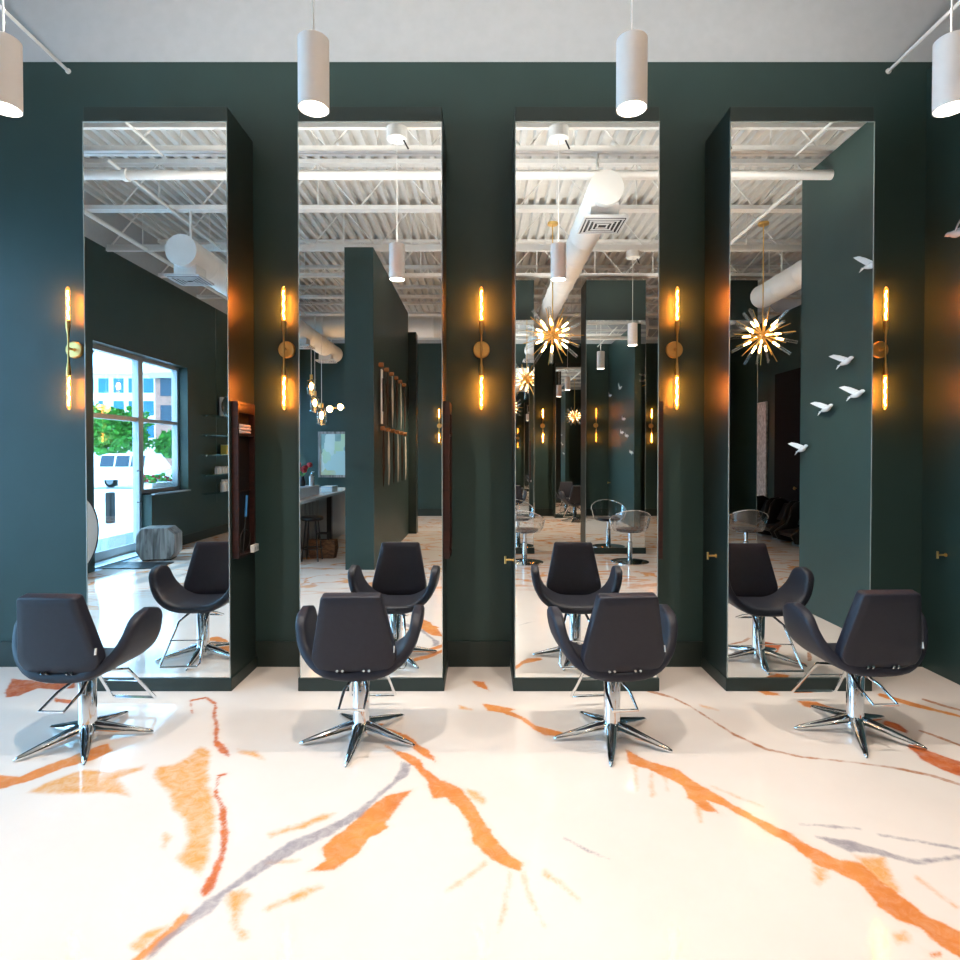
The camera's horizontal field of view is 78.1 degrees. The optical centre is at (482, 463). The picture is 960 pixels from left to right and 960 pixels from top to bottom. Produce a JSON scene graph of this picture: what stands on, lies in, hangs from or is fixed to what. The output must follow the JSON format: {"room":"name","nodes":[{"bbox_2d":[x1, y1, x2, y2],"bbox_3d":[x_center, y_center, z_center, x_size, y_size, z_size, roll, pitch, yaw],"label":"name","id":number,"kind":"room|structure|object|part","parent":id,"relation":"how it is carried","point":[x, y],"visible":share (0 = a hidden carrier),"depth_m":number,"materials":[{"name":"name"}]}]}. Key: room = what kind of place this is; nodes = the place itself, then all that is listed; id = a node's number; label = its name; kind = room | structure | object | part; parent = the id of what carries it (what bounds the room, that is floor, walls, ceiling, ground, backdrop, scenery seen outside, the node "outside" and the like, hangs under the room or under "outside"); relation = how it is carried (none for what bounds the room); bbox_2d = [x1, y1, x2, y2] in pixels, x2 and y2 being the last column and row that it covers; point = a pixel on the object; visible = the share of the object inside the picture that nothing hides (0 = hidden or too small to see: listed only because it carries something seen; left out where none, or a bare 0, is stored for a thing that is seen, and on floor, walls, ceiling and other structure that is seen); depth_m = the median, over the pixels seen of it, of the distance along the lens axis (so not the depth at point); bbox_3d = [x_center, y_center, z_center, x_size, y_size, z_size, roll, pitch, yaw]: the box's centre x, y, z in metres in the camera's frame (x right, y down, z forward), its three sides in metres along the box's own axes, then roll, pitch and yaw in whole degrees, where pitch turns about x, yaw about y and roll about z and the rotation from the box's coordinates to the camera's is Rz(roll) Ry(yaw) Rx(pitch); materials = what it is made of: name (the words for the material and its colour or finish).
{"room":"salon","nodes":[
{"label":"salon","id":0,"kind":"room"},
{"bbox_2d":[0,62,931,640],"bbox_3d":[0.425,-0.737,4.535,11.850,4.540,0.150,0,1,0],"label":"wall","id":1,"kind":"structure","parent":0,"point":[43,472],"depth_m":4.45,"materials":[{"name":"paint"}]},
{"bbox_2d":[0,5,70,73],"bbox_3d":[-3.100,-2.930,3.302,0.040,0.062,2.250,0,1,0],"label":"support rod","id":2,"kind":"object","parent":1,"relation":"attached to","point":[67,70],"visible":1,"depth_m":4.09,"materials":[{"name":"paint"}]},
{"bbox_2d":[65,290,83,405],"bbox_3d":[-3.070,-0.857,4.412,0.126,0.912,0.092,0,1,0],"label":"wall sconce","id":3,"kind":"object","parent":1,"relation":"attached to","point":[74,349],"visible":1,"depth_m":4.38,"materials":[{"name":"gold metal"}]},
{"bbox_3d":[-3.070,-0.857,4.383,0.034,0.400,0.034,0,1,0],"label":"stem","id":4,"kind":"part","parent":3,"relation":"part of","materials":[{"name":"gold metal"}]},
{"bbox_2d":[278,290,294,405],"bbox_3d":[-1.475,-0.857,4.412,0.126,0.912,0.092,0,1,0],"label":"wall sconce","id":5,"kind":"object","parent":1,"relation":"attached to","point":[286,349],"visible":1,"depth_m":4.38,"materials":[{"name":"gold metal"}]},
{"bbox_3d":[-1.475,-0.857,4.383,0.034,0.400,0.034,0,1,0],"label":"stem","id":6,"kind":"part","parent":5,"relation":"part of","materials":[{"name":"gold metal"}]},
{"bbox_2d":[0,641,921,666],"bbox_3d":[-1.015,1.439,4.483,8.670,0.190,0.018,0,1,0],"label":"baseboard","id":7,"kind":"structure","parent":1,"relation":"attached to","point":[268,653],"depth_m":4.47,"materials":[{"name":"paint"}]},
{"bbox_2d":[0,0,959,61],"bbox_3d":[0.425,-3.362,4.496,11.850,0.710,0.150,0,1,0],"label":"ceiling","id":8,"kind":"structure","parent":1,"relation":"attached to","point":[71,30],"depth_m":4.42,"materials":[{"name":"paint"}]},
{"bbox_2d":[0,0,22,117],"bbox_3d":[-2.165,-2.272,2.667,0.179,1.335,0.179,-1,1,-32],"label":"pendant lamp","id":9,"kind":"object","parent":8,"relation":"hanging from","point":[11,48],"visible":1,"depth_m":2.65,"materials":[{"name":"metal"}]},
{"bbox_3d":[-2.165,-2.377,2.665,0.007,0.925,0.007,0,1,-23],"label":"cord","id":10,"kind":"part","parent":9,"relation":"part of","materials":[{"name":"white plastic"}]},
{"bbox_2d":[473,289,489,405],"bbox_3d":[-0.012,-0.857,4.412,0.126,0.912,0.092,0,1,0],"label":"wall sconce","id":11,"kind":"object","parent":1,"relation":"attached to","point":[481,349],"visible":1,"depth_m":4.39,"materials":[{"name":"gold metal"}]},
{"bbox_3d":[-0.012,-0.857,4.383,0.034,0.400,0.034,0,1,0],"label":"stem","id":12,"kind":"part","parent":11,"relation":"part of","materials":[{"name":"gold metal"}]},
{"bbox_2d":[666,290,682,405],"bbox_3d":[1.437,-0.857,4.412,0.126,0.912,0.092,0,1,0],"label":"wall sconce","id":13,"kind":"object","parent":1,"relation":"attached to","point":[674,349],"visible":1,"depth_m":4.38,"materials":[{"name":"gold metal"}]},
{"bbox_3d":[1.437,-0.857,4.383,0.034,0.400,0.034,0,1,0],"label":"stem","id":14,"kind":"part","parent":13,"relation":"part of","materials":[{"name":"gold metal"}]},
{"bbox_2d":[873,290,888,405],"bbox_3d":[2.980,-0.857,4.412,0.126,0.912,0.092,0,1,0],"label":"wall sconce","id":15,"kind":"object","parent":1,"relation":"attached to","point":[880,349],"visible":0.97,"depth_m":4.38,"materials":[{"name":"gold metal"}]},
{"bbox_3d":[2.980,-0.857,4.383,0.034,0.400,0.034,0,1,0],"label":"stem","id":16,"kind":"part","parent":15,"relation":"part of","materials":[{"name":"gold metal"}]},
{"bbox_2d":[886,0,959,73],"bbox_3d":[3.030,-2.930,3.302,0.040,0.062,2.250,0,1,0],"label":"support rod","id":17,"kind":"object","parent":1,"relation":"attached to","point":[888,70],"visible":1,"depth_m":4.07,"materials":[{"name":"paint"}]},
{"bbox_2d":[0,667,959,959],"bbox_3d":[0.425,1.623,-1.541,11.550,0.001,12.070,0,1,0],"label":"floor","id":18,"kind":"structure","parent":0,"point":[212,833],"depth_m":2.54,"materials":[{"name":"white stone"}]},
{"bbox_2d":[12,593,162,765],"bbox_3d":[-2.222,1.109,3.396,0.703,0.878,0.731,0,1,3],"label":"salon chair","id":19,"kind":"object","parent":18,"relation":"on","point":[56,639],"visible":1,"depth_m":3.11,"materials":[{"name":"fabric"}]},
{"bbox_3d":[-2.345,1.499,3.194,0.072,0.104,0.306,1,1,41],"label":"leg","id":20,"kind":"part","parent":19,"relation":"part of","materials":[{"name":"silver metal"}]},
{"bbox_3d":[-2.236,0.889,3.102,0.443,0.429,0.150,0,1,3],"label":"backrest","id":21,"kind":"part","parent":19,"relation":"part of","materials":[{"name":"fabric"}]},
{"bbox_3d":[-2.238,1.245,3.185,0.144,0.101,0.235,0,1,3],"label":"pump lever","id":22,"kind":"part","parent":19,"relation":"part of","materials":[{"name":"silver metal"}]},
{"bbox_3d":[-2.388,1.496,3.412,0.308,0.104,0.075,0,1,27],"label":"leg","id":23,"kind":"part","parent":19,"relation":"part of","materials":[{"name":"silver metal"}]},
{"bbox_3d":[-2.131,1.499,3.176,0.072,0.104,0.306,-1,1,-31],"label":"leg","id":24,"kind":"part","parent":19,"relation":"part of","materials":[{"name":"silver metal"}]},
{"bbox_3d":[-2.209,1.494,3.515,0.072,0.104,0.306,0,1,5],"label":"leg","id":25,"kind":"part","parent":19,"relation":"part of","materials":[{"name":"silver metal"}]},
{"bbox_3d":[-2.047,1.496,3.374,0.306,0.104,0.072,0,1,-13],"label":"leg","id":26,"kind":"part","parent":19,"relation":"part of","materials":[{"name":"silver metal"}]},
{"bbox_2d":[82,107,256,690],"bbox_3d":[-2.200,-0.432,4.213,0.991,3.940,0.462,0,1,0],"label":"mirror","id":27,"kind":"object","parent":18,"relation":"on","point":[168,191],"visible":0.8,"depth_m":4.00,"materials":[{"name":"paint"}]},
{"bbox_2d":[231,401,255,558],"bbox_3d":[-1.692,0.108,4.192,0.046,1.080,0.300,0,1,0],"label":"upper cabinet","id":28,"kind":"object","parent":27,"relation":"attached to","point":[243,445],"visible":0.95,"depth_m":4.20,"materials":[{"name":"red wood"}]},
{"bbox_3d":[-1.712,0.108,4.192,0.008,1.040,0.260,0,1,0],"label":"panel","id":29,"kind":"part","parent":28,"relation":"part of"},
{"bbox_2d":[239,424,250,433],"bbox_3d":[-1.690,-0.246,4.187,0.030,0.065,0.198,0,1,0],"label":"folded towel","id":30,"kind":"object","parent":28,"relation":"on","point":[243,429],"visible":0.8,"depth_m":4.17,"materials":[{"name":"fabric"}]},
{"bbox_2d":[242,495,247,552],"bbox_3d":[-1.694,0.425,4.217,0.018,0.403,0.093,0,1,0],"label":"hair straightener","id":31,"kind":"object","parent":28,"relation":"in","point":[246,500],"visible":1,"depth_m":4.22,"materials":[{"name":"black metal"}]},
{"bbox_3d":[-1.694,0.501,4.203,0.012,0.252,0.062,0,1,0],"label":"handle","id":32,"kind":"part","parent":31,"relation":"part of","materials":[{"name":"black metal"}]},
{"bbox_3d":[-1.694,0.300,4.239,0.018,0.153,0.046,0,1,0],"label":"blade","id":33,"kind":"part","parent":31,"relation":"part of","materials":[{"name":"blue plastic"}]},
{"bbox_2d":[240,529,250,550],"bbox_3d":[-1.687,0.535,4.198,0.009,0.153,0.189,0,1,0],"label":"cable","id":34,"kind":"object","parent":28,"relation":"in","point":[244,529],"visible":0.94,"depth_m":4.21,"materials":[{"name":"black rubber"}]},
{"bbox_2d":[239,433,253,436],"bbox_3d":[-1.690,-0.204,4.187,0.034,0.015,0.260,0,1,0],"label":"shelf","id":35,"kind":"object","parent":28,"relation":"attached to","point":[252,434],"depth_m":4.22,"materials":[{"name":"red wood"}]},
{"bbox_2d":[250,543,258,551],"bbox_3d":[-1.654,0.608,4.287,0.029,0.052,0.095,0,1,0],"label":"power outlet","id":36,"kind":"object","parent":28,"relation":"attached to","point":[255,547],"visible":1,"depth_m":4.25,"materials":[{"name":"white plastic"}]},
{"bbox_2d":[295,592,424,767],"bbox_3d":[-0.691,1.109,3.401,0.703,0.878,0.769,0,1,-1],"label":"salon chair","id":37,"kind":"object","parent":18,"relation":"on","point":[350,639],"visible":1,"depth_m":3.13,"materials":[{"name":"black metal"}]},
{"bbox_3d":[-0.867,1.497,3.316,0.308,0.104,0.075,0,1,-12],"label":"leg","id":38,"kind":"part","parent":37,"relation":"part of","materials":[{"name":"silver metal"}]},
{"bbox_3d":[-0.792,1.494,3.509,0.072,0.104,0.306,-1,1,-34],"label":"leg","id":39,"kind":"part","parent":37,"relation":"part of","materials":[{"name":"silver metal"}]},
{"bbox_3d":[-0.693,1.245,3.210,0.144,0.101,0.234,0,1,-1],"label":"pump lever","id":40,"kind":"part","parent":37,"relation":"part of","materials":[{"name":"silver metal"}]},
{"bbox_3d":[-0.696,1.499,3.175,0.072,0.104,0.306,0,1,2],"label":"leg","id":41,"kind":"part","parent":37,"relation":"part of","materials":[{"name":"silver metal"}]},
{"bbox_3d":[-0.686,0.888,3.127,0.443,0.429,0.150,0,1,-1],"label":"backrest","id":42,"kind":"part","parent":37,"relation":"part of","materials":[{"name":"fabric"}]},
{"bbox_3d":[-0.577,1.495,3.502,0.072,0.104,0.306,1,1,38],"label":"leg","id":43,"kind":"part","parent":37,"relation":"part of","materials":[{"name":"silver metal"}]},
{"bbox_3d":[-0.518,1.498,3.295,0.306,0.104,0.072,0,1,20],"label":"leg","id":44,"kind":"part","parent":37,"relation":"part of","materials":[{"name":"silver metal"}]},
{"bbox_2d":[297,107,447,690],"bbox_3d":[-0.758,-0.432,4.213,0.991,3.940,0.462,0,1,0],"label":"mirror","id":45,"kind":"object","parent":18,"relation":"on","point":[372,180],"visible":0.81,"depth_m":3.99,"materials":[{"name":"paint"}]},
{"bbox_2d":[443,401,451,558],"bbox_3d":[-0.251,0.108,4.192,0.046,1.080,0.300,0,1,0],"label":"upper cabinet","id":46,"kind":"object","parent":45,"relation":"attached to","point":[447,406],"visible":0.99,"depth_m":4.04,"materials":[{"name":"red wood"}]},
{"bbox_2d":[510,107,659,690],"bbox_3d":[0.700,-0.432,4.213,0.991,3.940,0.462,0,1,0],"label":"mirror","id":47,"kind":"object","parent":18,"relation":"on","point":[586,180],"visible":0.84,"depth_m":3.99,"materials":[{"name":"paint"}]},
{"bbox_2d":[504,556,513,563],"bbox_3d":[0.182,0.669,4.130,0.068,0.052,0.028,0,1,0],"label":"wall hook","id":48,"kind":"object","parent":47,"relation":"attached to","point":[505,557],"visible":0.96,"depth_m":4.12,"materials":[{"name":"gold metal"}]},
{"bbox_2d":[658,401,662,558],"bbox_3d":[1.208,0.108,4.192,0.046,1.080,0.300,0,1,0],"label":"upper cabinet","id":49,"kind":"object","parent":47,"relation":"attached to","point":[660,446],"visible":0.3,"depth_m":4.04,"materials":[{"name":"red wood"}]},
{"bbox_2d":[547,592,677,767],"bbox_3d":[0.726,1.109,3.402,0.703,0.878,0.755,0,1,-5],"label":"salon chair","id":50,"kind":"object","parent":18,"relation":"on","point":[629,637],"visible":1,"depth_m":3.12,"materials":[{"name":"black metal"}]},
{"bbox_3d":[0.549,1.497,3.346,0.308,0.104,0.075,0,1,-1],"label":"leg","id":51,"kind":"part","parent":50,"relation":"part of","materials":[{"name":"silver metal"}]},
{"bbox_3d":[0.658,1.494,3.521,0.072,0.104,0.306,0,1,-23],"label":"leg","id":52,"kind":"part","parent":50,"relation":"part of","materials":[{"name":"silver metal"}]},
{"bbox_3d":[0.689,1.499,3.174,0.072,0.104,0.306,0,1,13],"label":"leg","id":53,"kind":"part","parent":50,"relation":"part of","materials":[{"name":"silver metal"}]},
{"bbox_3d":[0.735,1.245,3.205,0.144,0.101,0.234,0,1,-5],"label":"pump lever","id":54,"kind":"part","parent":50,"relation":"part of","materials":[{"name":"silver metal"}]},
{"bbox_3d":[0.748,0.888,3.123,0.443,0.429,0.150,0,1,-5],"label":"backrest","id":55,"kind":"part","parent":50,"relation":"part of","materials":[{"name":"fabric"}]},
{"bbox_3d":[0.868,1.495,3.473,0.306,0.104,0.072,-1,1,-41],"label":"leg","id":56,"kind":"part","parent":50,"relation":"part of","materials":[{"name":"silver metal"}]},
{"bbox_3d":[0.887,1.498,3.258,0.306,0.104,0.072,1,1,31],"label":"leg","id":57,"kind":"part","parent":50,"relation":"part of","materials":[{"name":"silver metal"}]},
{"bbox_2d":[701,107,874,690],"bbox_3d":[2.142,-0.432,4.213,0.991,3.940,0.462,0,1,0],"label":"mirror","id":58,"kind":"object","parent":18,"relation":"on","point":[790,191],"visible":0.87,"depth_m":4.00,"materials":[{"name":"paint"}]},
{"bbox_2d":[707,552,716,559],"bbox_3d":[1.624,0.653,4.210,0.068,0.052,0.028,0,1,0],"label":"wall hook","id":59,"kind":"object","parent":58,"relation":"attached to","point":[708,555],"visible":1,"depth_m":4.20,"materials":[{"name":"gold metal"}]},
{"bbox_2d":[783,589,927,758],"bbox_3d":[2.148,1.108,3.481,0.708,0.878,0.746,0,1,-2],"label":"salon chair","id":60,"kind":"object","parent":18,"relation":"on","point":[884,633],"visible":1,"depth_m":3.20,"materials":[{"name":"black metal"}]},
{"bbox_3d":[1.970,1.495,3.447,0.308,0.104,0.075,0,1,9],"label":"leg","id":61,"kind":"part","parent":60,"relation":"part of","materials":[{"name":"silver metal"}]},
{"bbox_3d":[2.109,1.493,3.601,0.072,0.104,0.306,0,1,-13],"label":"leg","id":62,"kind":"part","parent":60,"relation":"part of","materials":[{"name":"silver metal"}]},
{"bbox_3d":[2.079,1.498,3.254,0.072,0.104,0.306,0,1,23],"label":"leg","id":63,"kind":"part","parent":60,"relation":"part of","materials":[{"name":"silver metal"}]},
{"bbox_3d":[2.148,1.244,3.275,0.144,0.101,0.234,0,1,-2],"label":"pump lever","id":64,"kind":"part","parent":60,"relation":"part of","materials":[{"name":"silver metal"}]},
{"bbox_3d":[2.307,1.494,3.517,0.306,0.104,0.072,-1,1,-31],"label":"leg","id":65,"kind":"part","parent":60,"relation":"part of","materials":[{"name":"silver metal"}]},
{"bbox_3d":[2.157,0.887,3.192,0.443,0.429,0.150,0,1,-2],"label":"backrest","id":66,"kind":"part","parent":60,"relation":"part of","materials":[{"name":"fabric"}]},
{"bbox_3d":[2.288,1.498,3.303,0.306,0.104,0.072,1,1,41],"label":"leg","id":67,"kind":"part","parent":60,"relation":"part of","materials":[{"name":"silver metal"}]},
{"bbox_2d":[921,66,959,684],"bbox_3d":[3.390,-0.686,3.125,0.140,4.480,2.670,0,1,0],"label":"wall","id":68,"kind":"structure","parent":0,"point":[940,578],"depth_m":4.28,"materials":[{"name":"paint"}]},
{"bbox_2d":[936,551,946,558],"bbox_3d":[3.285,0.652,4.245,0.068,0.052,0.028,0,1,0],"label":"wall hook","id":69,"kind":"object","parent":68,"relation":"attached to","point":[937,552],"visible":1,"depth_m":4.24,"materials":[{"name":"gold metal"}]},
{"bbox_2d":[944,220,959,237],"bbox_3d":[3.275,-1.615,4.060,0.090,0.132,0.278,0,1,9],"label":"bird","id":70,"kind":"object","parent":68,"relation":"attached to","point":[955,233],"visible":1,"depth_m":4.08},
{"bbox_3d":[-5.490,-0.647,-1.575,0.280,4.540,12.070,0,1,0],"label":"wall","id":71,"kind":"structure","parent":0,"visible":0},
{"bbox_2d":[298,0,329,117],"bbox_3d":[-0.765,-2.272,2.667,0.179,1.335,0.179,-1,1,-32],"label":"pendant lamp","id":72,"kind":"object","parent":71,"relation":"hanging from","point":[313,45],"visible":1,"depth_m":2.62,"materials":[{"name":"white metal"}]},
{"bbox_3d":[-0.765,-2.377,2.665,0.007,0.925,0.007,0,1,-23],"label":"cord","id":73,"kind":"part","parent":72,"relation":"part of","materials":[{"name":"white plastic"}]},
{"bbox_2d":[616,0,647,117],"bbox_3d":[0.672,-2.272,2.667,0.179,1.335,0.179,-1,1,-32],"label":"pendant lamp","id":74,"kind":"object","parent":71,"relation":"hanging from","point":[631,45],"visible":1,"depth_m":2.62,"materials":[{"name":"white metal"}]},
{"bbox_3d":[0.672,-2.377,2.665,0.007,0.925,0.007,0,1,-23],"label":"cord","id":75,"kind":"part","parent":74,"relation":"part of","materials":[{"name":"white plastic"}]},
{"bbox_2d":[932,0,959,117],"bbox_3d":[2.115,-2.272,2.667,0.179,1.335,0.179,-1,1,-32],"label":"pendant lamp","id":76,"kind":"object","parent":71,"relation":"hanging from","point":[946,49],"visible":1,"depth_m":2.64,"materials":[{"name":"white metal"}]},
{"bbox_3d":[2.115,-2.377,2.665,0.007,0.925,0.007,0,1,23],"label":"cord","id":77,"kind":"part","parent":76,"relation":"part of","materials":[{"name":"white plastic"}]}
]}

